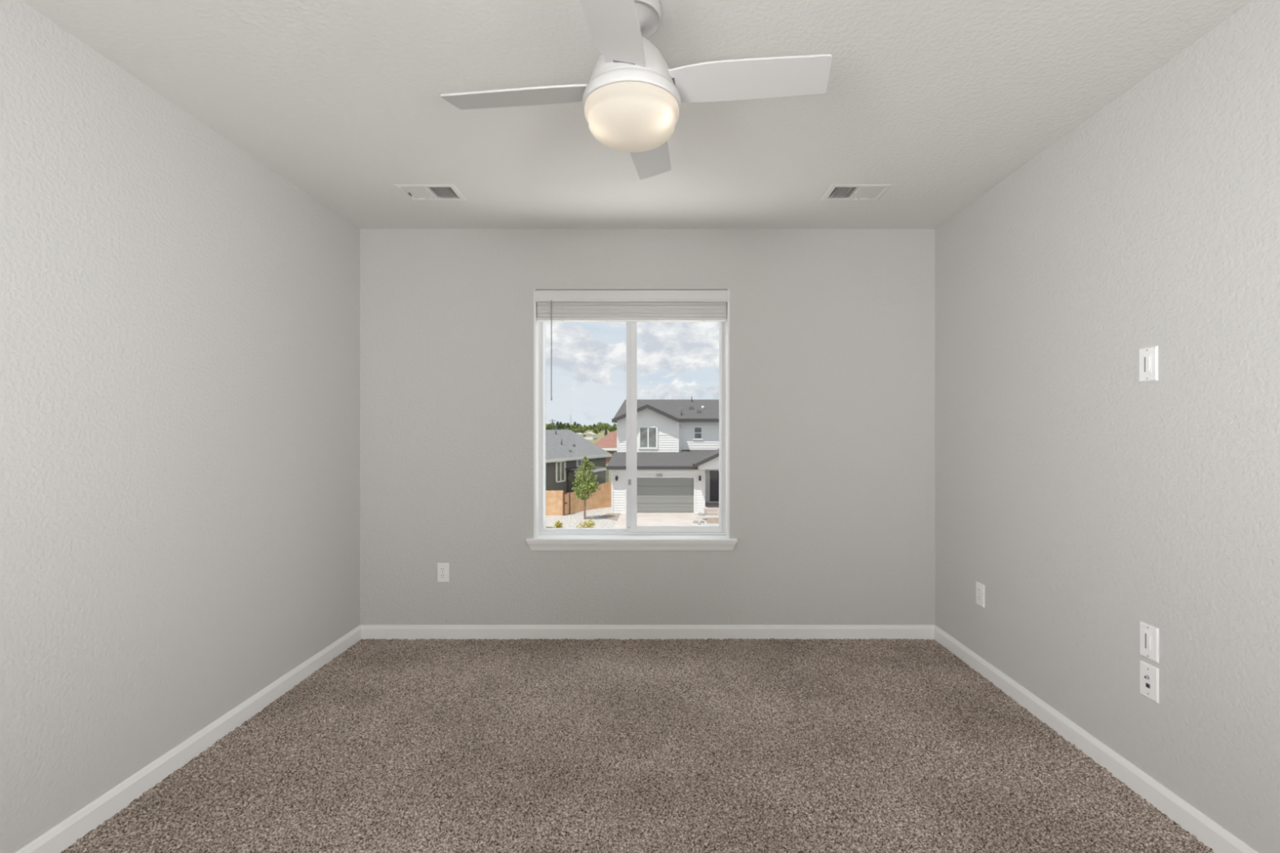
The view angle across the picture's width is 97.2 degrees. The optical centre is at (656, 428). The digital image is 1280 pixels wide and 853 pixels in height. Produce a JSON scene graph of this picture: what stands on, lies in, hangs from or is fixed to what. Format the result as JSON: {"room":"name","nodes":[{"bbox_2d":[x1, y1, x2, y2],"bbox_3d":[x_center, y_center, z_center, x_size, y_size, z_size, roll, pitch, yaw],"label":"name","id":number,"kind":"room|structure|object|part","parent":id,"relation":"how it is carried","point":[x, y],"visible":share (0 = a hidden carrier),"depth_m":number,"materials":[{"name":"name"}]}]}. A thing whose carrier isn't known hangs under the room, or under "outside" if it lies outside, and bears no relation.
{"room":"empty bedroom","nodes":[
{"label":"empty bedroom","id":0,"kind":"room"},
{"bbox_2d":[0,0,359,852],"bbox_3d":[-1.870,0.178,1.072,0.200,2.740,4.984,0,0,0],"label":"wall","id":1,"kind":"structure","parent":0,"point":[180,317],"depth_m":1.96,"materials":[{"name":"grey paint"}]},
{"bbox_2d":[14,625,360,852],"bbox_3d":[-1.763,1.218,1.032,0.014,0.100,4.664,0,0,0],"label":"baseboard","id":2,"kind":"structure","parent":1,"relation":"attached to","point":[60,837],"depth_m":2.04,"materials":[{"name":"white paint"}]},
{"bbox_2d":[570,456,600,519],"bbox_3d":[-4.634,3.845,36.841,1.892,4.212,1.780,0,0,-23],"label":"street tree","id":3,"kind":"object","parent":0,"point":[585,483],"visible":1,"depth_m":36.64,"materials":[{"name":"green plant"}]},
{"bbox_2d":[20,0,1253,229],"bbox_3d":[0.000,-1.292,0.407,5.400,0.200,6.314,0,0,0],"label":"ceiling","id":4,"kind":"structure","parent":0,"point":[940,102],"depth_m":2.02,"materials":[{"name":"white paint"}]},
{"bbox_2d":[392,183,466,200],"bbox_3d":[-1.138,-1.229,2.844,0.298,0.097,0.197,0,0,0],"label":"ceiling vent","id":5,"kind":"object","parent":4,"relation":"in","point":[413,192],"visible":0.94,"depth_m":2.84,"materials":[{"name":"white metal"}]},
{"bbox_2d":[440,0,832,179],"bbox_3d":[-0.070,-1.004,1.600,0.848,0.377,0.848,0,0,-38],"label":"ceiling fan","id":6,"kind":"object","parent":4,"relation":"hanging from","point":[632,100],"visible":1,"depth_m":1.53,"materials":[{"name":"white metal"}]},
{"bbox_3d":[-0.394,-0.965,1.642,0.437,0.036,0.131,0,0,7],"label":"blade","id":7,"kind":"part","parent":6,"relation":"part of","materials":[{"name":"grey"}]},
{"bbox_3d":[-0.113,-0.965,1.276,0.131,0.036,0.437,0,0,7],"label":"blade","id":8,"kind":"part","parent":6,"relation":"part of","materials":[{"name":"grey"}]},
{"bbox_3d":[-0.070,-0.862,1.600,0.269,0.093,0.269,0,0,0],"label":"lamp shade","id":9,"kind":"part","parent":6,"relation":"part of","materials":[{"name":"white glass"}]},
{"bbox_3d":[-0.028,-0.965,1.923,0.131,0.036,0.437,0,0,7],"label":"blade","id":10,"kind":"part","parent":6,"relation":"part of","materials":[{"name":"grey"}]},
{"bbox_3d":[0.253,-0.965,1.558,0.437,0.036,0.131,0,0,7],"label":"blade","id":11,"kind":"part","parent":6,"relation":"part of","materials":[{"name":"grey"}]},
{"bbox_2d":[820,183,893,200],"bbox_3d":[1.001,-1.232,2.844,0.298,0.090,0.197,0,0,0],"label":"ceiling vent","id":12,"kind":"object","parent":4,"relation":"in","point":[863,192],"visible":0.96,"depth_m":2.84,"materials":[{"name":"white metal"}]},
{"bbox_2d":[60,638,1213,852],"bbox_3d":[0.000,1.249,0.332,5.200,0.018,6.064,0,0,0],"label":"floor","id":13,"kind":"structure","parent":0,"point":[709,745],"depth_m":2.10,"materials":[{"name":"carpet"}]},
{"bbox_2d":[360,229,935,624],"bbox_3d":[-0.055,0.178,3.464,3.432,2.740,0.200,0,0,0],"label":"wall","id":14,"kind":"structure","parent":0,"point":[833,331],"depth_m":3.36,"materials":[{"name":"grey paint"}]},
{"bbox_2d":[436,563,448,582],"bbox_3d":[-1.274,0.857,3.360,0.070,0.114,0.009,0,0,0],"label":"electrical outlet","id":15,"kind":"object","parent":14,"relation":"attached to","point":[442,569],"visible":1,"depth_m":3.36,"materials":[{"name":"white plastic"}]},
{"bbox_2d":[440,567,445,572],"bbox_3d":[-1.274,0.838,3.357,0.034,0.028,0.003,0,0,0],"label":"socket","id":16,"kind":"object","parent":15,"relation":"attached to","point":[442,569],"depth_m":3.36,"materials":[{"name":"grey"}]},
{"bbox_2d":[440,573,445,578],"bbox_3d":[-1.274,0.876,3.357,0.034,0.028,0.003,0,0,0],"label":"socket","id":17,"kind":"object","parent":15,"relation":"attached to","point":[442,575],"depth_m":3.36,"materials":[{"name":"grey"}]},
{"bbox_2d":[526,542,736,550],"bbox_3d":[-0.149,0.696,3.351,1.244,0.055,0.027,0,0,0],"label":"trim","id":18,"kind":"structure","parent":14,"relation":"attached to","point":[532,545],"depth_m":3.35,"materials":[{"name":"white paint"}]},
{"bbox_2d":[533,289,729,537],"bbox_3d":[-0.150,-0.083,3.460,1.169,1.500,0.188,0,0,0],"label":"window","id":19,"kind":"structure","parent":14,"relation":"in","point":[540,328],"depth_m":3.46,"materials":[{"name":"white paint"}]},
{"bbox_3d":[-0.436,-0.080,3.508,0.534,1.421,0.035,0,0,0],"label":"sash","id":20,"kind":"part","parent":19,"relation":"part of","materials":[{"name":"white plastic"}]},
{"bbox_3d":[-0.166,-0.078,3.464,0.011,1.416,0.006,0,0,0],"label":"pull rail","id":21,"kind":"part","parent":19,"relation":"part of","materials":[{"name":"white plastic"}]},
{"bbox_2d":[533,289,728,400],"bbox_3d":[-0.151,-0.498,3.392,1.158,0.658,0.075,0,0,0],"label":"window blind","id":22,"kind":"object","parent":19,"relation":"attached to","point":[553,305],"visible":1,"depth_m":3.37,"materials":[{"name":"white"}]},
{"bbox_3d":[-0.151,-0.658,3.401,1.136,0.018,0.054,0,0,0],"label":"rail","id":23,"kind":"part","parent":22,"relation":"part of","materials":[{"name":"white"}]},
{"bbox_3d":[0.115,-0.078,3.478,0.568,1.425,0.022,0,0,0],"label":"sash","id":24,"kind":"part","parent":19,"relation":"part of","materials":[{"name":"clear glass"}]},
{"bbox_2d":[525,534,737,542],"bbox_3d":[-0.149,0.660,3.442,1.255,0.018,0.224,0,0,0],"label":"trim","id":25,"kind":"structure","parent":14,"relation":"attached to","point":[540,538],"depth_m":3.35,"materials":[{"name":"white paint"}]},
{"bbox_2d":[360,624,935,639],"bbox_3d":[-0.055,1.218,3.357,3.430,0.100,0.014,0,0,0],"label":"baseboard","id":26,"kind":"structure","parent":14,"relation":"attached to","point":[622,632],"depth_m":3.35,"materials":[{"name":"white paint"}]},
{"bbox_2d":[935,0,1279,852],"bbox_3d":[1.760,0.178,1.072,0.200,2.740,4.984,0,0,0],"label":"wall","id":27,"kind":"structure","parent":0,"point":[1089,501],"depth_m":1.94,"materials":[{"name":"grey paint"}]},
{"bbox_2d":[976,581,984,608],"bbox_3d":[1.656,0.848,2.890,0.009,0.114,0.070,0,0,0],"label":"electrical outlet","id":28,"kind":"object","parent":27,"relation":"attached to","point":[980,587],"visible":1,"depth_m":2.88,"materials":[{"name":"white plastic"}]},
{"bbox_2d":[977,595,981,601],"bbox_3d":[1.653,0.868,2.890,0.003,0.028,0.034,0,0,0],"label":"socket","id":29,"kind":"object","parent":28,"relation":"attached to","point":[979,597],"depth_m":2.89,"materials":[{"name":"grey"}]},
{"bbox_2d":[933,625,1258,852],"bbox_3d":[1.653,1.218,1.032,0.014,0.100,4.664,0,0,0],"label":"baseboard","id":30,"kind":"structure","parent":27,"relation":"attached to","point":[1191,820],"depth_m":2.04,"materials":[{"name":"white paint"}]},
{"bbox_2d":[1139,346,1158,382],"bbox_3d":[1.655,-0.218,1.902,0.010,0.114,0.070,0,0,0],"label":"wall plate","id":31,"kind":"object","parent":27,"relation":"attached to","point":[1148,357],"visible":1,"depth_m":1.89,"materials":[{"name":"white plastic"}]},
{"bbox_2d":[1139,660,1159,703],"bbox_3d":[1.652,0.850,1.899,0.015,0.114,0.070,0,0,0],"label":"cable jack plate","id":32,"kind":"object","parent":27,"relation":"attached to","point":[1148,673],"visible":1,"depth_m":1.89,"materials":[{"name":"white plastic"}]},
{"bbox_2d":[1139,621,1159,662],"bbox_3d":[1.655,0.717,1.899,0.010,0.114,0.070,0,0,0],"label":"wall plate","id":33,"kind":"object","parent":27,"relation":"attached to","point":[1148,634],"visible":1,"depth_m":1.89,"materials":[{"name":"white plastic"}]},
{"label":"outside","id":34,"kind":"structure","parent":0,"visible":0},
{"bbox_2d":[613,512,699,528],"bbox_3d":[-0.010,5.990,34.300,5.220,0.220,10.600,0,0,0],"label":"driveway","id":35,"kind":"structure","parent":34,"point":[642,518],"depth_m":36.58,"materials":[{"name":"concrete"}]},
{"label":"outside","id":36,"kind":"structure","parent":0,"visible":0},
{"bbox_2d":[546,506,719,528],"bbox_3d":[0.000,6.050,35.800,24.000,0.300,13.600,0,0,0],"label":"gravel yard","id":37,"kind":"structure","parent":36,"point":[569,521],"depth_m":36.71,"materials":[{"name":"beige gravel"}]},
{"bbox_2d":[553,520,563,528],"bbox_3d":[-5.793,5.655,33.248,0.496,0.542,0.615,0,0,35],"label":"shrub","id":38,"kind":"object","parent":37,"relation":"on","point":[558,525],"visible":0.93,"depth_m":33.16,"materials":[{"name":"green plant"}]},
{"bbox_2d":[546,481,611,515],"bbox_3d":[-7.927,4.898,39.124,10.458,2.005,2.462,0,0,-20],"label":"fence","id":39,"kind":"object","parent":37,"relation":"on","point":[566,503],"visible":0.41,"depth_m":39.54,"materials":[{"name":"brown wood"}]},
{"bbox_3d":[-6.205,5.093,38.775,0.150,1.613,0.848,0,0,23],"label":"gate frame","id":40,"kind":"part","parent":39,"relation":"part of","materials":[{"name":"brown wood"}]},
{"bbox_2d":[576,520,595,528],"bbox_3d":[-4.183,5.622,33.102,1.156,0.611,0.990,0,0,0],"label":"shrub","id":41,"kind":"object","parent":37,"relation":"on","point":[590,521],"visible":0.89,"depth_m":33.09,"materials":[{"name":"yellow plant"}]},
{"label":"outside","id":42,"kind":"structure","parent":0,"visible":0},
{"bbox_2d":[705,517,719,523],"bbox_3d":[7.575,5.994,36.300,8.850,0.212,2.200,0,0,0],"label":"planting bed","id":43,"kind":"object","parent":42,"point":[709,520],"visible":0.07,"depth_m":36.31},
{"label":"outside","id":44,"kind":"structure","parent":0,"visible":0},
{"bbox_2d":[598,512,621,520],"bbox_3d":[-3.200,5.996,37.850,1.400,0.208,3.300,0,0,0],"label":"walkway","id":45,"kind":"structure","parent":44,"point":[611,516],"depth_m":38.02,"materials":[{"name":"beige concrete"}]},
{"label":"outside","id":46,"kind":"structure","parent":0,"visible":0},
{"bbox_2d":[548,429,617,506],"bbox_3d":[0.000,3.134,352.250,520.000,5.572,695.500,0,0,0],"label":"terrain","id":47,"kind":"structure","parent":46,"point":[599,436],"depth_m":121.96,"materials":[{"name":"beige"}]},
{"bbox_2d":[546,422,555,430],"bbox_3d":[-30.222,-0.252,158.941,3.473,3.117,3.426,0,0,23],"label":"broadleaf tree","id":48,"kind":"object","parent":47,"relation":"on","point":[548,426],"visible":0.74,"depth_m":158.44,"materials":[{"name":"green plant"}]},
{"bbox_2d":[555,421,560,429],"bbox_3d":[-33.374,-0.824,189.865,2.399,3.372,2.486,0,0,-23],"label":"pine tree","id":49,"kind":"object","parent":47,"relation":"on","point":[557,426],"visible":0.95,"depth_m":189.63,"materials":[{"name":"green plant"}]},
{"bbox_2d":[560,422,570,429],"bbox_3d":[-36.188,-0.824,220.532,4.850,3.180,4.917,0,0,-33],"label":"broadleaf tree","id":50,"kind":"object","parent":47,"relation":"on","point":[565,425],"visible":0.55,"depth_m":219.33,"materials":[{"name":"green plant"}]},
{"bbox_2d":[573,427,579,432],"bbox_3d":[-20.217,0.750,140.576,2.079,2.109,2.050,0,0,-24],"label":"broadleaf tree","id":51,"kind":"object","parent":47,"relation":"on","point":[575,430],"visible":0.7,"depth_m":140.34,"materials":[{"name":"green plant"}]},
{"bbox_2d":[546,428,612,497],"bbox_3d":[-12.108,2.920,51.181,11.780,5.961,18.302,0,0,24],"label":"house","id":52,"kind":"structure","parent":47,"relation":"on","point":[566,449],"depth_m":52.57,"materials":[{"name":"grey"}]},
{"bbox_3d":[-8.563,3.775,50.060,0.030,1.696,1.341,0,0,24],"label":"pane","id":53,"kind":"part","parent":52,"relation":"part of","materials":[{"name":"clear glass"}]},
{"bbox_3d":[-7.831,4.891,51.575,0.120,2.017,1.100,0,0,24],"label":"door","id":54,"kind":"part","parent":52,"relation":"part of","materials":[{"name":"grey"}]},
{"bbox_3d":[-5.503,4.801,51.942,0.320,2.197,4.660,0,0,24],"label":"porch frame","id":55,"kind":"part","parent":52,"relation":"part of","materials":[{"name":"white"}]},
{"bbox_2d":[577,425,587,432],"bbox_3d":[-19.699,0.251,150.245,2.714,2.578,2.677,0,0,33],"label":"broadleaf tree","id":56,"kind":"object","parent":47,"relation":"on","point":[581,427],"visible":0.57,"depth_m":149.90,"materials":[{"name":"green plant"}]},
{"bbox_2d":[581,431,595,439],"bbox_3d":[-14.562,2.730,121.000,2.743,4.054,6.400,0,0,0],"label":"house","id":57,"kind":"structure","parent":47,"relation":"on","point":[588,436],"depth_m":118.00,"materials":[{"name":"white"}]},
{"bbox_2d":[588,424,595,431],"bbox_3d":[-22.951,-0.340,196.405,3.048,2.245,3.090,0,0,28],"label":"broadleaf tree","id":58,"kind":"object","parent":47,"relation":"on","point":[592,427],"visible":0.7,"depth_m":195.70,"materials":[{"name":"green plant"}]},
{"bbox_2d":[592,428,598,434],"bbox_3d":[-15.785,0.747,145.191,1.802,1.768,1.827,0,0,6],"label":"broadleaf tree","id":59,"kind":"object","parent":47,"relation":"on","point":[595,429],"visible":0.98,"depth_m":144.76,"materials":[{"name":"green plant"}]},
{"bbox_2d":[595,424,604,432],"bbox_3d":[-16.202,-0.074,161.235,2.811,2.523,2.850,0,0,-25],"label":"broadleaf tree","id":60,"kind":"object","parent":47,"relation":"on","point":[599,428],"visible":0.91,"depth_m":160.88,"materials":[{"name":"green plant"}]},
{"bbox_2d":[596,422,608,431],"bbox_3d":[-16.836,-0.634,176.665,3.880,3.135,3.828,0,0,20],"label":"broadleaf tree","id":61,"kind":"object","parent":47,"relation":"on","point":[599,423],"visible":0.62,"depth_m":176.19,"materials":[{"name":"green plant"}]},
{"bbox_2d":[594,431,617,463],"bbox_3d":[-5.919,3.159,83.960,7.192,5.483,12.080,0,0,0],"label":"house","id":62,"kind":"structure","parent":47,"relation":"on","point":[608,442],"depth_m":79.55,"materials":[{"name":"red"}]},
{"bbox_2d":[607,425,616,431],"bbox_3d":[-12.571,0.120,156.756,2.626,2.390,2.591,0,0,29],"label":"broadleaf tree","id":63,"kind":"object","parent":47,"relation":"on","point":[611,428],"visible":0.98,"depth_m":156.35,"materials":[{"name":"green plant"}]},
{"bbox_2d":[606,396,719,515],"bbox_3d":[3.550,1.702,43.715,14.100,8.596,11.170,0,0,0],"label":"house","id":64,"kind":"structure","parent":47,"relation":"on","point":[677,440],"depth_m":41.13,"materials":[{"name":"white"}]},
{"bbox_3d":[-0.642,0.639,41.647,1.165,1.443,0.017,0,0,0],"label":"pane","id":65,"kind":"part","parent":64,"relation":"part of","materials":[{"name":"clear glass"}]},
{"bbox_3d":[0.098,4.298,39.585,6.584,3.204,0.070,0,0,0],"label":"garage trim","id":66,"kind":"part","parent":64,"relation":"part of","materials":[{"name":"white"}]},
{"bbox_3d":[3.099,0.301,42.447,0.506,0.796,0.017,0,0,0],"label":"pane","id":67,"kind":"part","parent":64,"relation":"part of","materials":[{"name":"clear glass"}]},
{"bbox_3d":[4.407,4.260,41.950,1.150,2.502,0.100,0,0,0],"label":"door frame","id":68,"kind":"part","parent":64,"relation":"part of","materials":[{"name":"white"}]},
{"bbox_3d":[4.407,4.245,41.958,0.950,2.294,0.085,0,0,0],"label":"door","id":69,"kind":"part","parent":64,"relation":"part of","materials":[{"name":"grey"}]},
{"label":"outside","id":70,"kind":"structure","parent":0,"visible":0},
{"bbox_2d":[695,515,719,517],"bbox_3d":[7.300,5.985,37.800,9.400,0.230,0.800,0,0,0],"label":"walkway","id":71,"kind":"structure","parent":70,"point":[695,516],"depth_m":37.71,"materials":[{"name":"concrete"}]}
]}

